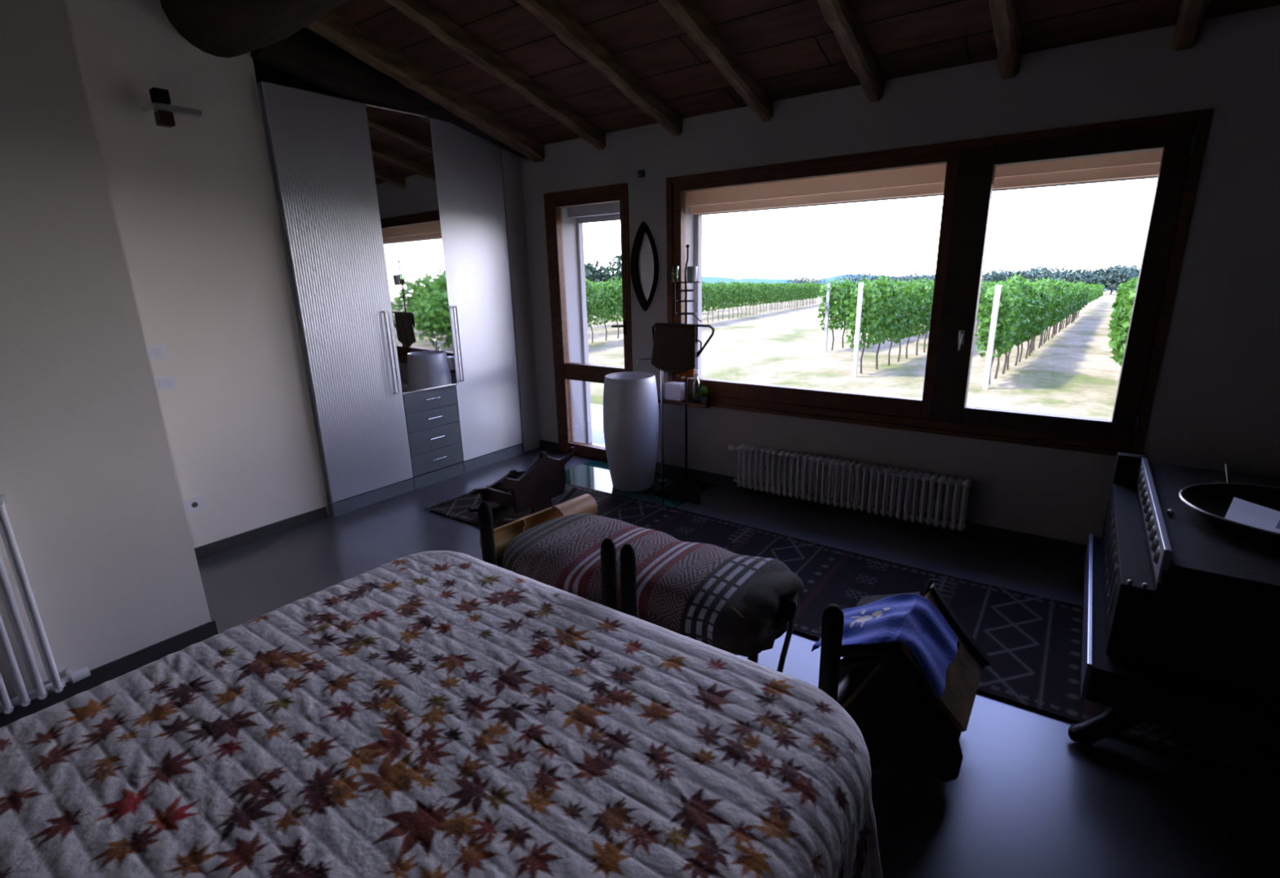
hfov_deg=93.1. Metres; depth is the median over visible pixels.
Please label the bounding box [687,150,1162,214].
window blind
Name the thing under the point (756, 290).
grapevine
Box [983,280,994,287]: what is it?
grapevine
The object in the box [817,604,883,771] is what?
rack
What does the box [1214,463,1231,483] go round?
stand
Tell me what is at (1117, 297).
grapevine
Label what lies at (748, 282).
grapevine
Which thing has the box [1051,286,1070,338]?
grapevine
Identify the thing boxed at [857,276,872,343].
grapevine
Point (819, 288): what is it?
grapevine
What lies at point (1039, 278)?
tree
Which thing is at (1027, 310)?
grapevine
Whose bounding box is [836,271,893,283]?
tree
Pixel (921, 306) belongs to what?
grapevine
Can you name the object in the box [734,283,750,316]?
grapevine
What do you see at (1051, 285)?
grapevine
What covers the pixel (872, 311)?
grapevine
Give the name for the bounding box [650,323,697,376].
towel
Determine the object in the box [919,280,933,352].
grapevine
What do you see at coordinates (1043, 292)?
grapevine
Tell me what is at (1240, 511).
envelope
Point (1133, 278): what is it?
grapevine
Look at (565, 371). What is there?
door
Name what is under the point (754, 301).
grapevine
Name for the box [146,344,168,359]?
light switch
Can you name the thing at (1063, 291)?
grapevine
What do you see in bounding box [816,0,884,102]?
rafter
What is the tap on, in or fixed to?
on the floor plate
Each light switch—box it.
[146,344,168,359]
[153,374,178,391]
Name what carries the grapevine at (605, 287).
on the field
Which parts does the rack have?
post, arm, foot rail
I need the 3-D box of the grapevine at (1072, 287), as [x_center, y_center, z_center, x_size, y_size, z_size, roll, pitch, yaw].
[19.127,-5.925,27.444,0.789,2.299,1.334,9,19,34]
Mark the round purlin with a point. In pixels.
(226, 28)
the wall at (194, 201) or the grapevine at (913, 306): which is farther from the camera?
the grapevine at (913, 306)
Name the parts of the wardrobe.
door, handle, mirror door, drawer, drawer, handle, drawer, handle, drawer, handle, handle, handle, door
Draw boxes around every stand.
[652,244,714,504]
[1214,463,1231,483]
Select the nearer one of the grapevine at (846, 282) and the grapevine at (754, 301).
the grapevine at (846, 282)
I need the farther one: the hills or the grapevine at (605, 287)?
the hills
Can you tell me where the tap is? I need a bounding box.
[636,358,667,483]
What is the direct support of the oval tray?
on the piano
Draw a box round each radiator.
[0,493,90,714]
[728,444,971,532]
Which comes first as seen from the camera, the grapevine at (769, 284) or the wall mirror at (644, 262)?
the wall mirror at (644, 262)
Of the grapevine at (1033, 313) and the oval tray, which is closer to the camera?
the oval tray
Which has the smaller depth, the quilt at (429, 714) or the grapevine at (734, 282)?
the quilt at (429, 714)
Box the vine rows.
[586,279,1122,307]
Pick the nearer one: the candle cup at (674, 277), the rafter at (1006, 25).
the rafter at (1006, 25)
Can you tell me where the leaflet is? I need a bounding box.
[1275,520,1279,528]
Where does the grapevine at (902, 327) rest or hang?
on the field
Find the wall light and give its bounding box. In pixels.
[141,87,202,127]
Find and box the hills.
[702,274,1114,290]
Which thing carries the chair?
on the floor
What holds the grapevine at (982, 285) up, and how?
on the field
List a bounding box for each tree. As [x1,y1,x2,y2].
[584,253,622,315]
[786,276,833,284]
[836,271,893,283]
[864,275,934,281]
[888,271,935,284]
[982,269,1017,283]
[982,269,1035,281]
[986,266,1054,284]
[1012,267,1096,283]
[1017,266,1115,290]
[1050,268,1126,286]
[1068,270,1116,294]
[1088,263,1140,285]
[1090,265,1140,293]
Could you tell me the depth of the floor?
2.06 m
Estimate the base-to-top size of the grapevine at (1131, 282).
2.365 m
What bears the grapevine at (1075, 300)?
on the field
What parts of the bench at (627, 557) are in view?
post, leg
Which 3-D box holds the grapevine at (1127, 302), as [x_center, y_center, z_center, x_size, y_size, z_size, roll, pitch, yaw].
[8.853,-1.744,10.828,0.802,2.336,1.355,8,18,30]
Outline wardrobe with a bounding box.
[257,81,523,516]
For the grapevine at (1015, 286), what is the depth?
13.25 m
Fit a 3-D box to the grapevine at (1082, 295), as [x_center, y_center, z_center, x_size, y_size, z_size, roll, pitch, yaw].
[24.624,-7.661,34.367,0.808,2.283,1.339,10,19,36]
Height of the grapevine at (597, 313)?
2.174 m
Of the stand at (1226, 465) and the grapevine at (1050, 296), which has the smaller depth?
the stand at (1226, 465)
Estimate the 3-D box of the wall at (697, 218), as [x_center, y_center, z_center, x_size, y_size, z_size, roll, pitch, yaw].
[1.596,-0.760,4.215,7.400,3.000,0.060,10,19,35]
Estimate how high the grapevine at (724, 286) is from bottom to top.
2.294 m
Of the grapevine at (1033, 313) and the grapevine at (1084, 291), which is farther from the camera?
the grapevine at (1084, 291)
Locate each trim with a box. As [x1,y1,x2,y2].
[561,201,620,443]
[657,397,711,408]
[685,191,693,324]
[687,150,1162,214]
[687,400,1147,457]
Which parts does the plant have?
pot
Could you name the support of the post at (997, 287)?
on the field
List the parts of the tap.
spout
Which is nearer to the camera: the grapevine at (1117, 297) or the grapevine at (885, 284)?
the grapevine at (885, 284)
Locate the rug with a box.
[424,483,1279,791]
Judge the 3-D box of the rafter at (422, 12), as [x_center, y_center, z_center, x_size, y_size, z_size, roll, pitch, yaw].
[-0.912,-2.348,3.825,0.098,0.700,2.110,10,19,35]
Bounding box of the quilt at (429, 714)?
[0,551,882,877]
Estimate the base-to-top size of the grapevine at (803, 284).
2.327 m
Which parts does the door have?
handle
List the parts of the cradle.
footboard, headboard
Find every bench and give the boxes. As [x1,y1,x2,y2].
[478,501,617,611]
[619,543,758,662]
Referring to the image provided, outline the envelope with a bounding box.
[1224,497,1279,533]
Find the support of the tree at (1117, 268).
on the field
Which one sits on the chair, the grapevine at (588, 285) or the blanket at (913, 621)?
the blanket at (913, 621)
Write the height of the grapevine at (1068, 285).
2.436 m
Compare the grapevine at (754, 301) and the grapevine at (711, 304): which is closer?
the grapevine at (711, 304)
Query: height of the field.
19.041 m
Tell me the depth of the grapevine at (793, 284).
54.17 m
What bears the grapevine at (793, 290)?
on the field
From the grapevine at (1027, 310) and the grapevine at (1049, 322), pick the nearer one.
the grapevine at (1027, 310)
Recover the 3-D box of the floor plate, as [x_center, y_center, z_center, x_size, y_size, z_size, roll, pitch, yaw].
[-0.094,0.341,4.858,1.230,0.008,0.630,10,19,35]
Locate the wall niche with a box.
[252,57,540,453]
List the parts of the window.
sash, handle, sash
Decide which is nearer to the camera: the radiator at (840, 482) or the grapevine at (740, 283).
the radiator at (840, 482)
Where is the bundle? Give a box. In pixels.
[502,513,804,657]
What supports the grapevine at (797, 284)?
on the field
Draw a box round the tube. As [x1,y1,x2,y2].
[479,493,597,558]
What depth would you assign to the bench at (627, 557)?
2.06 m
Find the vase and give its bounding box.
[602,371,658,492]
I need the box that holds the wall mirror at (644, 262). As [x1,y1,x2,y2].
[630,222,658,311]
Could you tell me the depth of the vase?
4.48 m
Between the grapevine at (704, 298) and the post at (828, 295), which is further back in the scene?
the grapevine at (704, 298)
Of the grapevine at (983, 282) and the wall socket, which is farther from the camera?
the grapevine at (983, 282)
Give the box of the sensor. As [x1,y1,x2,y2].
[637,169,644,177]
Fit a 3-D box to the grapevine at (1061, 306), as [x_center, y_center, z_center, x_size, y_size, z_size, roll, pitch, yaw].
[14.839,-4.519,22.058,0.779,2.203,1.272,12,20,40]
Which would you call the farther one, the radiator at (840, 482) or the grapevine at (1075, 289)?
the grapevine at (1075, 289)
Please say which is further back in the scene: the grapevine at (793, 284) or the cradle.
the grapevine at (793, 284)
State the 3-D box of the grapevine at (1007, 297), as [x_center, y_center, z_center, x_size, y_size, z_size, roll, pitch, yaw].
[7.535,-2.192,12.837,0.777,2.196,1.288,10,19,35]
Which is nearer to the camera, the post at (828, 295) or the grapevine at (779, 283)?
the post at (828, 295)
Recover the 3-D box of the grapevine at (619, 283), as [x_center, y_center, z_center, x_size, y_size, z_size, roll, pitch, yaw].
[-0.895,-5.077,23.562,0.829,2.432,1.400,9,18,33]
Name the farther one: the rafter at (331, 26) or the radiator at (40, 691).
the rafter at (331, 26)
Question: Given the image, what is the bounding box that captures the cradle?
[467,446,577,523]
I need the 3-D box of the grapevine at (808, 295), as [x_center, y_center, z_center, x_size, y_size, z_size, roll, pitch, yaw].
[16.830,-14.633,61.380,0.813,2.384,1.373,12,20,39]
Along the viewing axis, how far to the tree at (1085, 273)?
156.60 m
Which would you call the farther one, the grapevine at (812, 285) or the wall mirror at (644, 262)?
the grapevine at (812, 285)
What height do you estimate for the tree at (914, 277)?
6.720 m
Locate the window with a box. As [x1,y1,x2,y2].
[666,108,1213,453]
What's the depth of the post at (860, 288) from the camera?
13.80 m
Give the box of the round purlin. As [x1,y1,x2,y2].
[160,0,349,57]
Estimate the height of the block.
0.318 m
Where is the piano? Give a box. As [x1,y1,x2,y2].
[1067,452,1279,759]
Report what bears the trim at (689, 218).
attached to the wall at (1216, 402)
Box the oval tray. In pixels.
[1178,483,1279,545]
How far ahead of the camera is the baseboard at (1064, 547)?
3.75 m
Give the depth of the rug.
2.93 m
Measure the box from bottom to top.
0.135 m
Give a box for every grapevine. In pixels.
[585,279,597,324]
[585,283,606,342]
[592,280,620,340]
[600,275,622,338]
[702,280,713,311]
[702,283,719,323]
[702,284,706,311]
[705,283,722,321]
[710,280,730,320]
[720,282,733,319]
[720,282,738,319]
[724,280,742,318]
[731,280,746,317]
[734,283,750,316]
[741,280,755,316]
[746,281,759,315]
[747,285,761,315]
[754,283,764,314]
[757,281,768,314]
[758,284,770,313]
[764,282,774,312]
[767,284,777,312]
[771,283,778,311]
[773,281,785,311]
[773,284,782,311]
[778,284,787,310]
[781,281,790,310]
[783,284,791,309]
[786,283,795,309]
[789,282,796,308]
[792,284,800,306]
[795,283,803,307]
[795,284,804,306]
[799,284,806,306]
[801,282,808,305]
[805,282,813,306]
[808,284,815,305]
[810,281,817,300]
[812,284,817,305]
[812,284,821,304]
[813,283,818,304]
[817,278,850,350]
[831,277,858,347]
[838,281,863,344]
[844,280,888,373]
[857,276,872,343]
[860,273,906,369]
[878,284,911,365]
[893,280,920,361]
[905,281,931,358]
[913,277,933,355]
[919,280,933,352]
[974,282,1020,384]
[975,281,988,333]
[977,275,1028,378]
[977,288,985,313]
[979,282,987,314]
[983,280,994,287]
[995,272,1035,374]
[1006,280,1037,369]
[1014,281,1042,365]
[1017,284,1046,362]
[1025,278,1051,359]
[1028,283,1053,355]
[1030,277,1057,353]
[1032,279,1056,350]
[1037,277,1063,348]
[1040,288,1063,346]
[1043,288,1065,343]
[1044,288,1065,342]
[1047,278,1067,340]
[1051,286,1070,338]
[1053,278,1073,335]
[1055,288,1073,333]
[1058,282,1075,333]
[1060,281,1076,330]
[1062,284,1077,328]
[1065,283,1081,328]
[1068,283,1083,324]
[1071,283,1084,323]
[1071,283,1085,322]
[1072,282,1086,321]
[1074,280,1087,318]
[1077,281,1088,317]
[1106,277,1138,366]
[1108,277,1137,355]
[1111,293,1119,321]
[1115,276,1137,312]
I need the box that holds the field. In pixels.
[586,290,1121,419]
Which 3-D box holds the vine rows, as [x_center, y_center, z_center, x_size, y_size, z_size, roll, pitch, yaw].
[22.167,-12.888,53.421,39.919,4.495,95.564,10,19,35]
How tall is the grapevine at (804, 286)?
2.242 m
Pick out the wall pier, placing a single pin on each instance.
(95, 508)
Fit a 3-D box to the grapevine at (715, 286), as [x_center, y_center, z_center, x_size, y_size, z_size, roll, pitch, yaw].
[4.134,-7.740,34.432,0.794,2.247,1.297,8,18,31]
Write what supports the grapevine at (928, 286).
on the field
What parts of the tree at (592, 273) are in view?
crown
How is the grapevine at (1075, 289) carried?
on the field
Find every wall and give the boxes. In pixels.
[64,0,329,548]
[520,4,1279,545]
[575,176,1157,443]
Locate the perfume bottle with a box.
[692,369,701,403]
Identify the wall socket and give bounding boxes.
[182,495,206,513]
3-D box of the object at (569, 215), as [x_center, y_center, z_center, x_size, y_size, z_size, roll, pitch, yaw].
[-0.299,-0.976,5.377,0.885,2.280,0.240,10,19,35]
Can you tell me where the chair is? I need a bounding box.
[838,578,991,782]
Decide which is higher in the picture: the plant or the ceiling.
the ceiling
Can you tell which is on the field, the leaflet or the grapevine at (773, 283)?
the grapevine at (773, 283)
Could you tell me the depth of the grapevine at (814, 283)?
66.00 m
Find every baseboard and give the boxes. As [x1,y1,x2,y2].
[0,617,217,727]
[194,506,327,560]
[539,440,1087,557]
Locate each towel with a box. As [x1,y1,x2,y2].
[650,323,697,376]
[669,368,693,377]
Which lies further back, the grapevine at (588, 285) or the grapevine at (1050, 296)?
the grapevine at (588, 285)
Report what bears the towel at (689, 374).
hanging from the iron stand at (686, 490)
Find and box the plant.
[698,386,709,404]
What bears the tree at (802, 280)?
on the field
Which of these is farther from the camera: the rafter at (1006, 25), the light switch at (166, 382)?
the light switch at (166, 382)
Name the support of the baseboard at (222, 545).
attached to the wall at (194, 201)
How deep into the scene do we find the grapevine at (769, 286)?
45.15 m
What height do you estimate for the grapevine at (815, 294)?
2.240 m
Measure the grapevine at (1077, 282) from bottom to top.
2.355 m
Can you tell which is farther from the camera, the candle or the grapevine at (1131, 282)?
the grapevine at (1131, 282)
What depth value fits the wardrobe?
4.42 m
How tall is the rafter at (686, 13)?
0.702 m
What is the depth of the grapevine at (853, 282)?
21.10 m
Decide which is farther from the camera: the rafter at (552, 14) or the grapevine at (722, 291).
the grapevine at (722, 291)
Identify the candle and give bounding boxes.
[671,273,677,281]
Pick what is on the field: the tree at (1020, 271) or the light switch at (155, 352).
the tree at (1020, 271)
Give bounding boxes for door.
[543,182,632,461]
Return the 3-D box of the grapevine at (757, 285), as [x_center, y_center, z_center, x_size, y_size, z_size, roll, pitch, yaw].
[8.357,-10.056,43.423,0.822,2.325,1.342,10,19,35]
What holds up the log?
attached to the ceiling
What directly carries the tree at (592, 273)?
on the field
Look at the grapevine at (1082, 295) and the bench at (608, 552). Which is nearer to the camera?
the bench at (608, 552)
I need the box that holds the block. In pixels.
[496,555,503,568]
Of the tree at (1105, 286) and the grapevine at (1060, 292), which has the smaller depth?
the grapevine at (1060, 292)
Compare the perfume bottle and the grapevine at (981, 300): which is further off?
the grapevine at (981, 300)
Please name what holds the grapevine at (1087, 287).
on the field
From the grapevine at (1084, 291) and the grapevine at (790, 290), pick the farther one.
the grapevine at (790, 290)
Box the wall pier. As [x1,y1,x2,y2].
[0,0,211,699]
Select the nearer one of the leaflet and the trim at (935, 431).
the leaflet
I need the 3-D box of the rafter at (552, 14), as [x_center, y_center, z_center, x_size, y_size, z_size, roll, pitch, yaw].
[-0.348,-2.257,3.430,0.098,0.691,2.110,10,19,35]
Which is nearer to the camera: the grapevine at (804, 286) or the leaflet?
the leaflet
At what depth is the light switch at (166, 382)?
3.42 m
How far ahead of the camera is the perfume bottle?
4.62 m
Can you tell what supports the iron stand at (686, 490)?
on the floor plate
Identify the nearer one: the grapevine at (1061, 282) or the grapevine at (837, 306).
the grapevine at (837, 306)
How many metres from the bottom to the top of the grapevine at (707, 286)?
2.357 m
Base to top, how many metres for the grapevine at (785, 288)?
2.214 m
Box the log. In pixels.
[250,27,528,159]
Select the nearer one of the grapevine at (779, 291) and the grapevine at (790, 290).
the grapevine at (779, 291)
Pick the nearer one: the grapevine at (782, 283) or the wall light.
the wall light
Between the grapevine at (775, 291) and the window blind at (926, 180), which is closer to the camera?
the window blind at (926, 180)
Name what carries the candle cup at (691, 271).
on the iron stand at (686, 490)
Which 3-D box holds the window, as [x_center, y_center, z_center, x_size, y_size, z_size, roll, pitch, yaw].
[1.429,-0.924,3.834,2.975,1.635,0.154,10,19,35]
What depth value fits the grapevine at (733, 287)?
37.06 m
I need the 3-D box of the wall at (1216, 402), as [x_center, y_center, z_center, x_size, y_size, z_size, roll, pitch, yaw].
[1.476,-0.848,4.022,7.400,2.675,0.340,10,19,35]
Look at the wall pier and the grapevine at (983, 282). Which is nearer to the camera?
the wall pier
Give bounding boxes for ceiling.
[304,0,1279,145]
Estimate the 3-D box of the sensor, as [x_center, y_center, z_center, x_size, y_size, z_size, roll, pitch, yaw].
[0.007,-1.990,4.551,0.050,0.050,0.030,10,19,35]
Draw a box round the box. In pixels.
[665,381,684,401]
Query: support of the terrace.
on the field
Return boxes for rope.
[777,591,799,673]
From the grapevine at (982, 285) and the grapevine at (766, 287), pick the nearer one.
the grapevine at (982, 285)
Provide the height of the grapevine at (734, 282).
2.427 m
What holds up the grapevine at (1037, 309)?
on the field
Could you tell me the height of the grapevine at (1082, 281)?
2.433 m
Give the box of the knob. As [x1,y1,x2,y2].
[1166,509,1174,515]
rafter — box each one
[305,10,545,162]
[384,0,605,150]
[515,0,682,136]
[658,0,773,121]
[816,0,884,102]
[988,0,1021,79]
[1171,0,1209,51]
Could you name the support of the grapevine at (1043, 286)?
on the field
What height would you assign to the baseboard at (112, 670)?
0.075 m
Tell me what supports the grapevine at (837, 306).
on the field
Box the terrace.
[591,404,604,444]
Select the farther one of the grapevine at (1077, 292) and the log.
the grapevine at (1077, 292)
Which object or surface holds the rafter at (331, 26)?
attached to the ceiling
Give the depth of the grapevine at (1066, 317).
26.84 m
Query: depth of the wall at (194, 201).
3.52 m
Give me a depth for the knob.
2.31 m
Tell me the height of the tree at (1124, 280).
7.394 m
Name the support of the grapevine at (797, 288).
on the field
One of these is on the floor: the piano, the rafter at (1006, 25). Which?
the piano
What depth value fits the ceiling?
3.39 m
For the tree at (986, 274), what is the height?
7.087 m
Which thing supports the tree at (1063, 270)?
on the field
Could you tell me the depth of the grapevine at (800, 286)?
56.92 m
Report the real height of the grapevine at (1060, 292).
2.299 m
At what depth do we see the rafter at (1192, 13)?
2.63 m
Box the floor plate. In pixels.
[565,459,715,508]
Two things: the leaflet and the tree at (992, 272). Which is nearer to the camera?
the leaflet
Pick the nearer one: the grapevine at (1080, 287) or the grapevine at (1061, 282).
the grapevine at (1061, 282)
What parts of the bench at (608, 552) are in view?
post, post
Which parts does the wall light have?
arm, blade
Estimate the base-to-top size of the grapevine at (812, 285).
2.396 m
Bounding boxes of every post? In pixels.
[822,284,831,351]
[852,283,863,377]
[982,284,1001,389]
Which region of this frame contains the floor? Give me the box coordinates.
[0,442,1279,877]
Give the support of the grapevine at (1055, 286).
on the field
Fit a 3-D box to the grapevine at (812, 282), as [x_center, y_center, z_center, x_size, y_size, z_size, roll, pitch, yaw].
[18.079,-15.344,64.076,0.833,2.442,1.406,10,19,36]
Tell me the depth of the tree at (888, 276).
203.29 m
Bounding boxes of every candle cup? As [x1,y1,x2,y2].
[671,266,678,282]
[686,266,697,281]
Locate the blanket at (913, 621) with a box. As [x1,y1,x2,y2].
[811,594,958,699]
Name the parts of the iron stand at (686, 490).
rod, dish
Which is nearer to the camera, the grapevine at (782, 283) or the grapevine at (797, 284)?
the grapevine at (782, 283)
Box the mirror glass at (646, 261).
[638,231,653,301]
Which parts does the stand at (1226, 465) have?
rod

